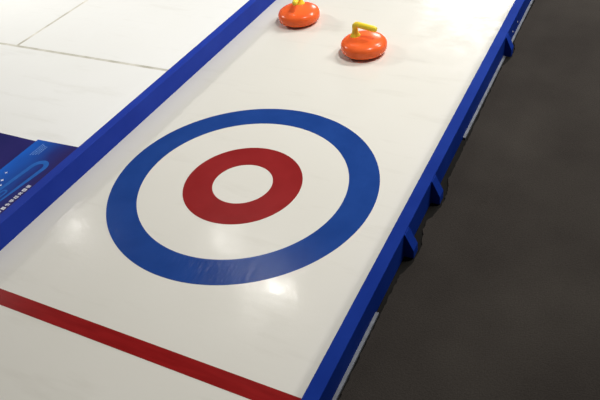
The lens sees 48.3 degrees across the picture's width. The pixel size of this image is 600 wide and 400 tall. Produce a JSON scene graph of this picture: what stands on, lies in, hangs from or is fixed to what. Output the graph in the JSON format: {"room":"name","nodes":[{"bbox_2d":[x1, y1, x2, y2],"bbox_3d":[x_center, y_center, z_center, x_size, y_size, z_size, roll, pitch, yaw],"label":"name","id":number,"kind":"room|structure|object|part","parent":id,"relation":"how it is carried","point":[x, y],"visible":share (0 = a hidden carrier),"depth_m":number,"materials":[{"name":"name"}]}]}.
{"room":"ice rink","nodes":[
{"label":"ice rink","id":0,"kind":"room"},
{"bbox_2d":[337,0,534,399],"bbox_3d":[1.496,-2.490,5.602,24.000,0.080,24.000,13,44,23],"label":"floor","id":1,"kind":"structure","parent":0,"point":[433,208],"depth_m":2.67,"materials":[{"name":"concrete"}]},
{"bbox_2d":[0,0,84,44],"bbox_3d":[-2.000,-2.331,5.920,2.164,0.012,3.622,13,44,23],"label":"panel","id":2,"kind":"object","parent":1,"relation":"on","point":[19,19],"visible":1,"depth_m":4.64,"materials":[{"name":"white plastic"}]},
{"bbox_2d":[17,0,87,44],"bbox_3d":[-1.023,-2.102,5.487,0.021,0.011,3.622,13,44,23],"label":"floor seam","id":3,"kind":"object","parent":1,"relation":"on","point":[85,0],"visible":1,"depth_m":4.51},
{"bbox_2d":[0,44,165,146],"bbox_3d":[-3.066,0.149,3.150,3.494,0.012,3.956,13,44,23],"label":"panel","id":4,"kind":"object","parent":1,"relation":"on","point":[45,96],"visible":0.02,"depth_m":3.73,"materials":[{"name":"white plastic"}]},
{"bbox_2d":[0,133,34,168],"bbox_3d":[-1.745,-0.053,3.159,0.460,0.003,0.950,13,44,23],"label":"printed sheet","id":5,"kind":"object","parent":4,"relation":"on","point":[11,146],"visible":1,"depth_m":3.36,"materials":[{"name":"blue plastic"}]},
{"bbox_2d":[0,140,77,213],"bbox_3d":[-1.360,0.019,3.006,0.378,0.006,0.964,13,44,23],"label":"advertising banner","id":6,"kind":"object","parent":4,"relation":"on","point":[30,166],"visible":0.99,"depth_m":3.20,"materials":[{"name":"blue plastic"}]},
{"bbox_2d":[0,42,167,70],"bbox_3d":[-2.199,-1.073,4.458,3.494,0.011,0.021,13,44,23],"label":"floor seam","id":7,"kind":"object","parent":1,"relation":"on","point":[149,67],"visible":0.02,"depth_m":4.05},
{"bbox_2d":[19,0,248,69],"bbox_3d":[-0.429,-1.963,5.223,1.308,0.012,3.622,13,44,23],"label":"panel","id":8,"kind":"object","parent":1,"relation":"on","point":[152,33],"visible":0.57,"depth_m":4.30,"materials":[{"name":"white plastic"}]},
{"bbox_2d":[0,0,275,250],"bbox_3d":[-0.345,-1.130,4.139,0.049,0.114,9.200,13,44,23],"label":"divider","id":9,"kind":"object","parent":1,"relation":"on","point":[46,191],"visible":1,"depth_m":3.27,"materials":[{"name":"blue plastic"}]},
{"bbox_2d":[0,0,514,399],"bbox_3d":[0.357,-0.928,3.862,1.509,0.012,9.200,13,44,23],"label":"lane","id":10,"kind":"object","parent":1,"relation":"on","point":[221,248],"visible":0.99,"depth_m":2.78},
{"bbox_2d":[278,0,319,27],"bbox_3d":[-0.010,-1.170,4.064,0.256,0.175,0.256,3,41,13],"label":"stone","id":11,"kind":"object","parent":10,"relation":"on","point":[299,13],"visible":1,"depth_m":4.02,"materials":[{"name":"orange plastic"}]},
{"bbox_3d":[-0.004,-1.235,4.074,0.060,0.089,0.060,3,41,13],"label":"handle post","id":12,"kind":"part","parent":11,"relation":"part of","materials":[{"name":"yellow plastic"}]},
{"bbox_2d":[341,22,386,59],"bbox_3d":[0.350,-0.893,3.676,0.256,0.175,0.256,18,46,28],"label":"stone","id":13,"kind":"object","parent":10,"relation":"on","point":[365,44],"visible":1,"depth_m":3.63,"materials":[{"name":"orange plastic"}]},
{"bbox_3d":[0.302,-0.939,3.672,0.060,0.089,0.060,18,46,28],"label":"handle post","id":14,"kind":"part","parent":13,"relation":"part of","materials":[{"name":"yellow plastic"}]},
{"bbox_2d":[301,0,533,399],"bbox_3d":[1.066,-0.800,3.513,0.087,0.114,9.200,13,44,23],"label":"board","id":15,"kind":"object","parent":1,"relation":"on","point":[340,358],"visible":1,"depth_m":2.49,"materials":[{"name":"blue plastic"}]},
{"bbox_2d":[339,0,599,399],"bbox_3d":[5.191,0.208,1.715,9.182,0.006,9.192,13,44,23],"label":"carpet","id":16,"kind":"object","parent":1,"relation":"on","point":[499,299],"visible":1,"depth_m":2.46,"materials":[{"name":"grey carpet"}]}
]}

